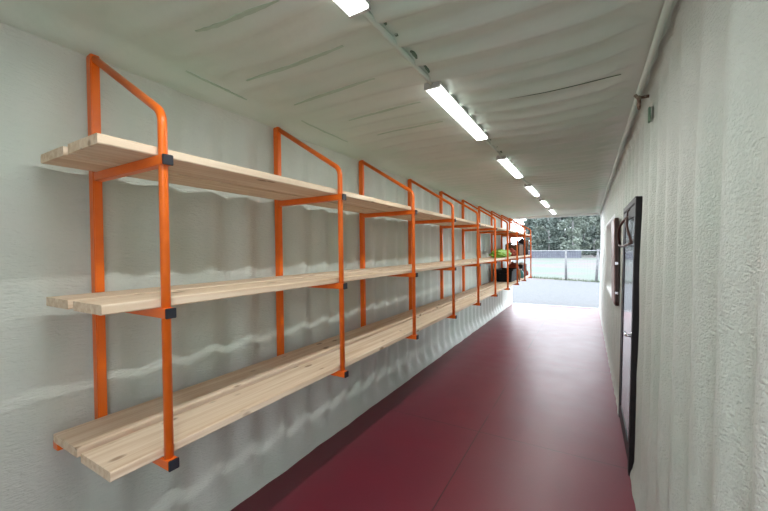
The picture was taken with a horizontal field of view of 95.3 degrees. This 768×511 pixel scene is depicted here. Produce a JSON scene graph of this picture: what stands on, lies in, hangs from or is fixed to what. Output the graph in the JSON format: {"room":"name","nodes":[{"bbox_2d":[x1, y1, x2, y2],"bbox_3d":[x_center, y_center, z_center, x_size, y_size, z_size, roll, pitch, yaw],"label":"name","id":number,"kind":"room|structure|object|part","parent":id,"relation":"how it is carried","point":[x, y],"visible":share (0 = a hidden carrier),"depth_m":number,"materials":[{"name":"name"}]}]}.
{"room":"storage corridor","nodes":[
{"label":"storage corridor","id":0,"kind":"room"},
{"bbox_2d":[0,22,512,510],"bbox_3d":[1.031,0.239,5.856,0.188,2.820,12.050,0,1,30],"label":"wall","id":1,"kind":"structure","parent":0,"point":[47,375],"depth_m":2.08,"materials":[{"name":"paint"}]},
{"bbox_2d":[53,441,62,450],"bbox_3d":[-1.444,0.841,1.572,0.048,0.040,0.050,0,1,30],"label":"cleat","id":2,"kind":"object","parent":1,"relation":"attached to","point":[55,446],"visible":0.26,"depth_m":1.55,"materials":[{"name":"orange paint"}]},
{"bbox_2d":[86,54,178,471],"bbox_3d":[-1.131,-0.063,1.550,0.657,1.883,0.042,0,1,30],"label":"shelf bracket","id":3,"kind":"object","parent":1,"relation":"attached to","point":[169,462],"visible":0.83,"depth_m":1.49,"materials":[{"name":"orange metal"}]},
{"bbox_3d":[-1.395,-0.043,1.702,0.048,1.845,0.038,0,1,30],"label":"wall post","id":4,"kind":"part","parent":3,"relation":"part of","materials":[{"name":"orange metal"}]},
{"bbox_3d":[-1.118,-0.378,1.536,0.600,0.040,0.040,0,1,30],"label":"arm","id":5,"kind":"part","parent":3,"relation":"part of","materials":[{"name":"orange paint"}]},
{"bbox_3d":[-1.111,0.231,1.545,0.600,0.040,0.040,0,1,30],"label":"arm","id":6,"kind":"part","parent":3,"relation":"part of","materials":[{"name":"orange paint"}]},
{"bbox_3d":[-1.103,0.837,1.553,0.600,0.040,0.040,0,1,30],"label":"arm","id":7,"kind":"part","parent":3,"relation":"part of","materials":[{"name":"orange paint"}]},
{"bbox_2d":[273,127,348,377],"bbox_3d":[-0.548,-0.084,2.552,0.657,1.883,0.042,0,1,30],"label":"shelf bracket","id":8,"kind":"object","parent":1,"relation":"attached to","point":[277,131],"visible":0.86,"depth_m":2.54,"materials":[{"name":"orange metal"}]},
{"bbox_3d":[-0.812,-0.064,2.704,0.048,1.845,0.038,0,1,30],"label":"wall post","id":9,"kind":"part","parent":8,"relation":"part of","materials":[{"name":"orange metal"}]},
{"bbox_3d":[-0.535,-0.398,2.538,0.600,0.040,0.040,0,1,30],"label":"arm","id":10,"kind":"part","parent":8,"relation":"part of","materials":[{"name":"orange paint"}]},
{"bbox_3d":[-0.527,0.210,2.546,0.600,0.040,0.040,0,1,30],"label":"arm","id":11,"kind":"part","parent":8,"relation":"part of","materials":[{"name":"orange paint"}]},
{"bbox_3d":[-0.520,0.816,2.555,0.600,0.040,0.040,0,1,30],"label":"arm","id":12,"kind":"part","parent":8,"relation":"part of","materials":[{"name":"orange paint"}]},
{"bbox_2d":[359,160,418,339],"bbox_3d":[0.035,-0.104,3.554,0.657,1.883,0.042,0,1,30],"label":"shelf bracket","id":13,"kind":"object","parent":1,"relation":"attached to","point":[412,212],"visible":0.89,"depth_m":3.56,"materials":[{"name":"orange metal"}]},
{"bbox_2d":[41,146,456,225],"bbox_3d":[-0.148,-0.456,3.526,0.242,0.037,4.838,0,1,30],"label":"shelf board","id":14,"kind":"object","parent":13,"relation":"on","point":[59,156],"visible":0.45,"depth_m":1.92,"materials":[{"name":"brown wood"}]},
{"bbox_2d":[46,261,457,308],"bbox_3d":[-0.137,0.153,3.535,0.230,0.037,4.834,0,1,30],"label":"shelf board","id":15,"kind":"object","parent":13,"relation":"on","point":[66,301],"visible":0.45,"depth_m":1.85,"materials":[{"name":"brown wood"}]},
{"bbox_2d":[53,298,457,457],"bbox_3d":[-0.138,0.759,3.559,0.249,0.037,4.815,0,1,30],"label":"shelf board","id":16,"kind":"object","parent":13,"relation":"on","point":[84,437],"visible":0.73,"depth_m":2.00,"materials":[{"name":"brown wood"}]},
{"bbox_2d":[68,133,475,224],"bbox_3d":[0.099,-0.457,3.383,0.254,0.037,4.837,0,1,30],"label":"shelf board","id":17,"kind":"object","parent":13,"relation":"on","point":[96,145],"visible":0.86,"depth_m":1.73,"materials":[{"name":"brown wood"}]},
{"bbox_2d":[73,261,476,315],"bbox_3d":[0.112,0.152,3.389,0.242,0.037,4.836,0,1,30],"label":"shelf board","id":18,"kind":"object","parent":13,"relation":"on","point":[121,304],"visible":0.96,"depth_m":1.72,"materials":[{"name":"brown wood"}]},
{"bbox_2d":[81,299,476,481],"bbox_3d":[0.120,0.758,3.405,0.252,0.037,4.821,0,1,30],"label":"shelf board","id":19,"kind":"object","parent":13,"relation":"on","point":[113,460],"visible":0.94,"depth_m":1.78,"materials":[{"name":"brown wood"}]},
{"bbox_3d":[-0.229,-0.084,3.706,0.048,1.845,0.038,0,1,30],"label":"wall post","id":20,"kind":"part","parent":13,"relation":"part of","materials":[{"name":"orange metal"}]},
{"bbox_3d":[0.048,-0.419,3.540,0.600,0.040,0.040,0,1,30],"label":"arm","id":21,"kind":"part","parent":13,"relation":"part of","materials":[{"name":"orange paint"}]},
{"bbox_3d":[0.056,0.190,3.548,0.600,0.040,0.040,0,1,30],"label":"arm","id":22,"kind":"part","parent":13,"relation":"part of","materials":[{"name":"orange paint"}]},
{"bbox_3d":[0.063,0.796,3.557,0.600,0.040,0.040,0,1,30],"label":"arm","id":23,"kind":"part","parent":13,"relation":"part of","materials":[{"name":"orange paint"}]},
{"bbox_2d":[408,179,456,318],"bbox_3d":[0.618,-0.125,4.556,0.657,1.883,0.042,0,1,30],"label":"shelf bracket","id":24,"kind":"object","parent":1,"relation":"attached to","point":[452,220],"visible":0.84,"depth_m":4.50,"materials":[{"name":"orange metal"}]},
{"bbox_3d":[0.354,-0.105,4.708,0.048,1.845,0.038,0,1,30],"label":"wall post","id":25,"kind":"part","parent":24,"relation":"part of","materials":[{"name":"orange metal"}]},
{"bbox_3d":[0.631,-0.440,4.542,0.600,0.040,0.040,0,1,30],"label":"arm","id":26,"kind":"part","parent":24,"relation":"part of","materials":[{"name":"orange paint"}]},
{"bbox_3d":[0.639,0.169,4.550,0.600,0.040,0.040,0,1,30],"label":"arm","id":27,"kind":"part","parent":24,"relation":"part of","materials":[{"name":"orange paint"}]},
{"bbox_2d":[439,191,480,305],"bbox_3d":[1.201,-0.146,5.558,0.657,1.883,0.042,0,1,30],"label":"shelf bracket","id":28,"kind":"object","parent":1,"relation":"attached to","point":[441,193],"visible":0.85,"depth_m":5.56,"materials":[{"name":"orange metal"}]},
{"bbox_3d":[0.938,-0.126,5.710,0.048,1.845,0.038,0,1,30],"label":"wall post","id":29,"kind":"part","parent":28,"relation":"part of","materials":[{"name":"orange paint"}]},
{"bbox_3d":[1.215,-0.460,5.544,0.600,0.040,0.040,0,1,30],"label":"arm","id":30,"kind":"part","parent":28,"relation":"part of","materials":[{"name":"orange paint"}]},
{"bbox_2d":[461,199,497,296],"bbox_3d":[1.784,-0.166,6.559,0.657,1.883,0.042,0,1,30],"label":"shelf bracket","id":31,"kind":"object","parent":1,"relation":"attached to","point":[494,262],"visible":0.79,"depth_m":6.55,"materials":[{"name":"orange metal"}]},
{"bbox_3d":[1.521,-0.146,6.712,0.048,1.845,0.038,0,1,30],"label":"wall post","id":32,"kind":"part","parent":31,"relation":"part of","materials":[{"name":"orange metal"}]},
{"bbox_3d":[1.798,-0.481,6.546,0.600,0.040,0.040,0,1,30],"label":"arm","id":33,"kind":"part","parent":31,"relation":"part of","materials":[{"name":"orange paint"}]},
{"bbox_2d":[478,206,509,289],"bbox_3d":[2.368,-0.187,7.561,0.657,1.883,0.042,0,1,30],"label":"shelf bracket","id":34,"kind":"object","parent":1,"relation":"attached to","point":[479,207],"visible":0.77,"depth_m":7.53,"materials":[{"name":"orange metal"}]},
{"bbox_2d":[455,257,492,261],"bbox_3d":[2.248,0.069,7.632,0.229,0.037,4.641,0,1,30],"label":"shelf board","id":35,"kind":"object","parent":34,"relation":"on","point":[486,257],"visible":0.28,"depth_m":6.50,"materials":[{"name":"brown wood"}]},
{"bbox_2d":[506,248,515,255],"bbox_3d":[3.310,-0.096,9.210,0.403,0.219,0.586,0,1,30],"label":"bundle","id":36,"kind":"object","parent":35,"relation":"on","point":[512,251],"visible":0.39,"depth_m":9.04,"materials":[{"name":"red fabric"}]},
{"bbox_2d":[445,281,502,300],"bbox_3d":[2.243,0.675,7.648,0.248,0.037,4.641,0,1,30],"label":"shelf board","id":37,"kind":"object","parent":34,"relation":"on","point":[467,293],"visible":0.56,"depth_m":6.60,"materials":[{"name":"brown wood"}]},
{"bbox_2d":[460,227,498,233],"bbox_3d":[2.239,-0.540,7.625,0.242,0.037,4.641,0,1,30],"label":"shelf board","id":38,"kind":"object","parent":34,"relation":"on","point":[467,227],"visible":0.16,"depth_m":6.45,"materials":[{"name":"brown wood"}]},
{"bbox_3d":[2.104,-0.167,7.713,0.048,1.845,0.038,0,1,30],"label":"wall post","id":39,"kind":"part","parent":34,"relation":"part of","materials":[{"name":"orange metal"}]},
{"bbox_2d":[462,278,523,300],"bbox_3d":[2.501,0.674,7.497,0.250,0.037,4.641,0,1,30],"label":"shelf board","id":40,"kind":"object","parent":34,"relation":"on","point":[488,292],"visible":0.7,"depth_m":6.59,"materials":[{"name":"brown wood"}]},
{"bbox_2d":[496,268,518,281],"bbox_3d":[3.049,0.480,8.692,0.444,0.300,0.908,0,1,30],"label":"storage bin","id":41,"kind":"object","parent":40,"relation":"on","point":[501,273],"visible":0.93,"depth_m":8.40,"materials":[{"name":"black plastic"}]},
{"bbox_2d":[509,262,520,275],"bbox_3d":[3.447,0.382,9.323,0.360,0.469,0.353,-1,1,-11],"label":"cloth","id":42,"kind":"object","parent":40,"relation":"on","point":[512,265],"visible":0.27,"depth_m":9.25,"materials":[{"name":"red fabric"}]},
{"bbox_3d":[2.381,-0.501,7.548,0.600,0.040,0.040,0,1,30],"label":"arm","id":43,"kind":"part","parent":34,"relation":"part of","materials":[{"name":"orange paint"}]},
{"bbox_2d":[469,256,523,262],"bbox_3d":[2.498,0.068,7.487,0.241,0.037,4.641,0,1,30],"label":"shelf board","id":44,"kind":"object","parent":34,"relation":"on","point":[510,257],"visible":0.76,"depth_m":6.67,"materials":[{"name":"brown wood"}]},
{"bbox_2d":[489,249,510,257],"bbox_3d":[2.697,-0.055,8.028,0.379,0.183,1.673,0,1,30],"label":"bundle","id":45,"kind":"object","parent":44,"relation":"on","point":[500,253],"visible":0.77,"depth_m":7.57,"materials":[{"name":"fabric"}]},
{"bbox_2d":[474,222,523,234],"bbox_3d":[2.485,-0.541,7.482,0.254,0.037,4.641,0,1,30],"label":"shelf board","id":46,"kind":"object","parent":34,"relation":"on","point":[483,226],"visible":0.53,"depth_m":6.72,"materials":[{"name":"brown wood"}]},
{"bbox_2d":[491,211,518,284],"bbox_3d":[2.951,-0.208,8.563,0.657,1.883,0.042,0,1,30],"label":"shelf bracket","id":47,"kind":"object","parent":1,"relation":"attached to","point":[516,233],"visible":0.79,"depth_m":8.49,"materials":[{"name":"orange metal"}]},
{"bbox_3d":[2.687,-0.188,8.715,0.048,1.845,0.038,0,1,30],"label":"wall post","id":48,"kind":"part","parent":47,"relation":"part of","materials":[{"name":"orange metal"}]},
{"bbox_3d":[2.964,-0.522,8.549,0.600,0.040,0.040,0,1,30],"label":"arm","id":49,"kind":"part","parent":47,"relation":"part of","materials":[{"name":"orange paint"}]},
{"bbox_2d":[511,221,511,299],"bbox_3d":[3.975,0.242,11.115,0.145,2.760,0.120,0,1,30],"label":"trim","id":50,"kind":"structure","parent":1,"relation":"attached to","point":[511,221],"depth_m":11.07,"materials":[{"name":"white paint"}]},
{"bbox_2d":[501,215,525,280],"bbox_3d":[3.534,-0.228,9.565,0.657,1.883,0.042,0,1,30],"label":"shelf bracket","id":51,"kind":"object","parent":1,"relation":"attached to","point":[524,235],"visible":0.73,"depth_m":9.51,"materials":[{"name":"orange metal"}]},
{"bbox_3d":[3.270,-0.208,9.717,0.048,1.845,0.038,0,1,30],"label":"wall post","id":52,"kind":"part","parent":51,"relation":"part of","materials":[{"name":"orange metal"}]},
{"bbox_3d":[4.000,0.621,10.072,0.250,0.037,1.311,0,1,30],"label":"shelf board","id":53,"kind":"object","parent":51,"relation":"on","visible":0},
{"bbox_2d":[509,262,526,275],"bbox_3d":[3.826,0.404,10.048,0.400,0.396,0.700,0,1,30],"label":"box","id":54,"kind":"object","parent":53,"relation":"on","point":[521,265],"visible":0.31,"depth_m":9.84,"materials":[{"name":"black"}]},
{"bbox_3d":[3.996,0.015,10.062,0.241,0.037,1.311,0,1,30],"label":"shelf board","id":55,"kind":"object","parent":51,"relation":"on","visible":0},
{"bbox_2d":[505,243,522,255],"bbox_3d":[3.649,-0.177,9.787,0.360,0.356,0.690,0,1,30],"label":"cardboard box","id":56,"kind":"object","parent":55,"relation":"on","point":[520,246],"visible":0.57,"depth_m":9.56,"materials":[{"name":"brown cardboard"}]},
{"bbox_2d":[518,238,527,254],"bbox_3d":[4.058,-0.259,10.282,0.406,0.498,0.331,-1,1,-37],"label":"bag","id":57,"kind":"object","parent":55,"relation":"on","point":[521,241],"visible":0.38,"depth_m":10.16,"materials":[{"name":"black"}]},
{"bbox_2d":[509,218,531,277],"bbox_3d":[4.117,-0.249,10.567,0.657,1.883,0.042,0,1,30],"label":"shelf bracket","id":58,"kind":"object","parent":1,"relation":"attached to","point":[530,236],"visible":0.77,"depth_m":10.49,"materials":[{"name":"orange metal"}]},
{"bbox_3d":[3.853,-0.229,10.719,0.048,1.845,0.038,0,1,30],"label":"wall post","id":59,"kind":"part","parent":58,"relation":"part of","materials":[{"name":"orange metal"}]},
{"bbox_2d":[513,213,600,219],"bbox_3d":[5.092,-1.240,10.435,2.650,0.205,0.120,0,1,30],"label":"trim","id":60,"kind":"structure","parent":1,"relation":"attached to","point":[584,214],"depth_m":10.37,"materials":[{"name":"white paint"}]},
{"bbox_2d":[0,0,677,218],"bbox_3d":[2.075,-1.076,5.261,2.600,0.067,12.154,0,1,30],"label":"ceiling","id":61,"kind":"structure","parent":0,"point":[552,85],"depth_m":1.92,"materials":[{"name":"paint"}]},
{"bbox_2d":[333,0,370,18],"bbox_3d":[-0.385,-0.986,0.915,0.098,0.051,1.152,0,1,30],"label":"ceiling light","id":62,"kind":"object","parent":61,"relation":"attached to","point":[353,8],"visible":1,"depth_m":1.37,"materials":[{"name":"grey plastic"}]},
{"bbox_2d":[362,11,433,84],"bbox_3d":[0.092,-1.010,1.736,0.034,0.031,0.739,0,1,30],"label":"conduit","id":63,"kind":"object","parent":61,"relation":"attached to","point":[368,15],"visible":0.86,"depth_m":1.65,"materials":[{"name":"plastic"}]},
{"bbox_2d":[424,81,487,140],"bbox_3d":[0.570,-1.019,2.556,0.098,0.051,1.152,0,1,30],"label":"ceiling light","id":64,"kind":"object","parent":61,"relation":"attached to","point":[437,90],"visible":0.91,"depth_m":2.38,"materials":[{"name":"white plastic"}]},
{"bbox_2d":[484,139,501,157],"bbox_3d":[1.051,-1.044,3.382,0.032,0.031,0.750,0,1,30],"label":"conduit","id":65,"kind":"object","parent":61,"relation":"attached to","point":[492,147],"visible":0.75,"depth_m":3.38,"materials":[{"name":"plastic"}]},
{"bbox_2d":[496,155,522,177],"bbox_3d":[1.531,-1.053,4.207,0.098,0.051,1.152,0,1,30],"label":"ceiling light","id":66,"kind":"object","parent":61,"relation":"attached to","point":[503,160],"visible":0.93,"depth_m":4.04,"materials":[{"name":"white plastic"}]},
{"bbox_2d":[524,184,539,195],"bbox_3d":[2.486,-1.087,5.849,0.098,0.051,1.152,0,1,30],"label":"ceiling light","id":67,"kind":"object","parent":61,"relation":"attached to","point":[530,188],"visible":0.91,"depth_m":5.70,"materials":[{"name":"white plastic"}]},
{"bbox_2d":[539,199,549,206],"bbox_3d":[3.447,-1.121,7.499,0.098,0.051,1.152,0,1,30],"label":"ceiling light","id":68,"kind":"object","parent":61,"relation":"attached to","point":[543,201],"visible":0.9,"depth_m":7.36,"materials":[{"name":"white plastic"}]},
{"bbox_2d":[231,304,635,510],"bbox_3d":[2.061,1.675,5.287,2.530,0.100,12.050,0,1,30],"label":"floor","id":69,"kind":"structure","parent":0,"point":[520,414],"depth_m":3.20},
{"bbox_2d":[513,303,598,308],"bbox_3d":[5.104,1.561,10.515,2.530,0.112,0.090,0,1,30],"label":"trim","id":70,"kind":"structure","parent":69,"relation":"attached to","point":[513,303],"depth_m":10.53,"materials":[{"name":"silver metal"}]},
{"bbox_2d":[599,0,767,510],"bbox_3d":[3.078,0.231,4.665,0.124,2.820,12.050,0,1,30],"label":"wall","id":71,"kind":"structure","parent":0,"point":[699,168],"depth_m":1.16,"materials":[{"name":"paint"}]},
{"bbox_2d":[606,214,614,298],"bbox_3d":[3.649,0.042,5.544,0.132,1.220,2.350,0,1,30],"label":"window","id":72,"kind":"structure","parent":71,"relation":"in","point":[608,226],"depth_m":6.52,"materials":[{"name":"white glass"}]},
{"bbox_2d":[611,218,618,305],"bbox_3d":[2.801,0.070,4.244,0.046,1.020,0.570,0,1,30],"label":"wooden shutter","id":73,"kind":"object","parent":72,"relation":"attached to","point":[615,222],"visible":1,"depth_m":4.02,"materials":[{"name":"brown"}]},
{"bbox_3d":[2.788,0.070,4.258,0.010,0.996,0.536,0,1,30],"label":"shutter panel","id":74,"kind":"part","parent":73,"relation":"part of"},
{"bbox_3d":[2.808,0.070,4.246,0.036,1.020,0.560,0,1,30],"label":"shutter frame","id":75,"kind":"part","parent":73,"relation":"part of","materials":[{"name":"brown"}]},
{"bbox_2d":[618,196,642,475],"bbox_3d":[2.175,0.596,3.072,0.175,2.115,1.125,1,2,30],"label":"door","id":76,"kind":"structure","parent":71,"relation":"in","point":[629,335],"depth_m":2.85,"materials":[{"name":"black paint"}]},
{"bbox_2d":[617,209,632,246],"bbox_3d":[2.110,-0.243,3.039,0.084,0.345,0.835,0,1,28],"label":"hanger","id":77,"kind":"object","parent":76,"relation":"hanging from","point":[626,218],"visible":0.98,"depth_m":3.01,"materials":[{"name":"brown metal"}]},
{"bbox_3d":[2.151,0.588,3.085,0.010,1.810,0.825,1,2,30],"label":"glass pane","id":78,"kind":"part","parent":76,"relation":"part of","materials":[{"name":"grey"}]},
{"bbox_2d":[599,0,673,213],"bbox_3d":[3.010,-1.060,4.620,0.036,0.040,11.950,0,1,30],"label":"pipe","id":79,"kind":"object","parent":71,"relation":"attached to","point":[668,4],"depth_m":1.86,"materials":[{"name":"plastic"}]},
{"bbox_2d":[634,94,650,122],"bbox_3d":[1.577,-0.901,2.142,0.084,0.187,0.086,0,1,30],"label":"ring","id":80,"kind":"object","parent":71,"relation":"attached to","point":[636,96],"visible":1,"depth_m":2.12,"materials":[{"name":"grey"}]},
{"bbox_3d":[1.610,-0.852,2.124,0.011,0.090,0.040,0,1,30],"label":"plate","id":81,"kind":"part","parent":80,"relation":"part of","materials":[{"name":"green"}]},
{"label":"outside","id":82,"kind":"structure","parent":0,"visible":0},
{"bbox_2d":[512,254,600,280],"bbox_3d":[39.158,0.430,71.376,140.000,0.001,117.270,0,1,30],"label":"ground","id":83,"kind":"structure","parent":82,"point":[539,266],"depth_m":34.20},
{"bbox_2d":[523,219,537,251],"bbox_3d":[32.138,-4.256,78.318,4.281,9.396,4.302,0,1,30],"label":"tree","id":84,"kind":"object","parent":83,"relation":"on","point":[528,223],"visible":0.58,"depth_m":77.44,"materials":[{"name":"green plant"}]},
{"bbox_2d":[529,218,545,251],"bbox_3d":[43.399,-9.082,99.844,5.917,18.351,5.438,0,1,30],"label":"tree","id":85,"kind":"object","parent":83,"relation":"on","point":[537,240],"visible":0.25,"depth_m":98.47,"materials":[{"name":"green plant"}]},
{"bbox_2d":[533,218,557,249],"bbox_3d":[48.270,-12.144,107.623,10.002,24.124,10.007,0,1,30],"label":"tree","id":86,"kind":"object","parent":83,"relation":"on","point":[540,243],"visible":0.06,"depth_m":105.73,"materials":[{"name":"green plant"}]},
{"bbox_2d":[536,217,559,254],"bbox_3d":[42.569,-9.006,90.382,6.213,18.294,6.557,0,1,30],"label":"tree","id":87,"kind":"object","parent":83,"relation":"on","point":[543,235],"visible":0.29,"depth_m":90.48,"materials":[{"name":"green plant"}]},
{"bbox_2d":[528,251,580,257],"bbox_3d":[29.267,-0.179,73.342,21.030,1.400,0.200,0,1,30],"label":"fence","id":88,"kind":"object","parent":83,"relation":"on","point":[547,254],"visible":0.39,"depth_m":70.32,"materials":[{"name":"grey metal"}]},
{"bbox_2d":[515,249,600,280],"bbox_3d":[11.251,0.564,20.041,0.171,1.807,8.722,-1,1,-32],"label":"wire fence","id":89,"kind":"object","parent":83,"relation":"on","point":[597,250],"visible":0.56,"depth_m":20.38,"materials":[{"name":"grey metal"}]},
{"bbox_3d":[11.238,-0.286,20.027,0.071,0.060,8.589,-1,1,-32],"label":"rail","id":90,"kind":"part","parent":89,"relation":"part of","materials":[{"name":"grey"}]},
{"bbox_3d":[10.803,0.559,20.780,0.129,1.800,0.129,-1,1,8],"label":"fence post","id":91,"kind":"part","parent":89,"relation":"part of","materials":[{"name":"grey metal"}]},
{"bbox_3d":[11.736,0.568,19.276,0.225,1.807,0.140,0,1,30],"label":"fence post","id":92,"kind":"part","parent":89,"relation":"part of","materials":[{"name":"grey metal"}]},
{"bbox_2d":[547,217,575,249],"bbox_3d":[41.663,-8.056,82.435,6.382,16.636,6.378,0,1,30],"label":"tree","id":93,"kind":"object","parent":83,"relation":"on","point":[553,230],"visible":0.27,"depth_m":81.62,"materials":[{"name":"green plant"}]},
{"bbox_2d":[532,275,599,281],"bbox_3d":[11.089,1.378,20.246,1.117,0.170,17.182,-1,1,-32],"label":"grass tufts","id":94,"kind":"object","parent":83,"relation":"on","point":[554,278],"visible":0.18,"depth_m":20.69,"materials":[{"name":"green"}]},
{"bbox_2d":[557,216,585,256],"bbox_3d":[40.044,-7.921,74.116,6.078,16.669,6.411,0,1,30],"label":"tree","id":95,"kind":"object","parent":83,"relation":"on","point":[574,233],"visible":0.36,"depth_m":73.72,"materials":[{"name":"green plant"}]},
{"bbox_2d":[563,215,595,254],"bbox_3d":[57.250,-12.175,102.896,9.474,24.704,9.072,0,1,30],"label":"tree","id":96,"kind":"object","parent":83,"relation":"on","point":[591,240],"visible":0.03,"depth_m":100.59,"materials":[{"name":"green plant"}]},
{"bbox_2d":[574,216,591,254],"bbox_3d":[53.479,-8.546,93.788,5.994,17.158,6.346,0,1,30],"label":"tree","id":97,"kind":"object","parent":83,"relation":"on","point":[585,239],"visible":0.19,"depth_m":92.64,"materials":[{"name":"green plant"}]},
{"bbox_2d":[581,215,600,255],"bbox_3d":[51.032,-9.269,85.326,5.926,18.869,5.438,0,1,30],"label":"tree","id":98,"kind":"object","parent":83,"relation":"on","point":[592,231],"visible":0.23,"depth_m":85.12,"materials":[{"name":"green plant"}]},
{"bbox_2d":[589,215,600,251],"bbox_3d":[49.497,-8.917,77.729,6.953,18.296,6.169,0,1,30],"label":"tree","id":99,"kind":"object","parent":83,"relation":"on","point":[592,221],"visible":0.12,"depth_m":78.95,"materials":[{"name":"green plant"}]},
{"bbox_2d":[589,215,600,252],"bbox_3d":[64.658,-12.471,108.947,9.832,25.024,9.945,0,1,30],"label":"tree","id":100,"kind":"object","parent":83,"relation":"on","point":[597,215],"visible":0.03,"depth_m":106.48,"materials":[{"name":"green plant"}]},
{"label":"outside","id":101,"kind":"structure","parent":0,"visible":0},
{"bbox_2d":[512,279,599,307],"bbox_3d":[-5.965,2.026,-6.147,140.000,0.001,63.304,0,1,30],"label":"gravel ground","id":102,"kind":"structure","parent":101,"point":[542,292],"depth_m":14.70,"materials":[{"name":"grey gravel"}]}
]}

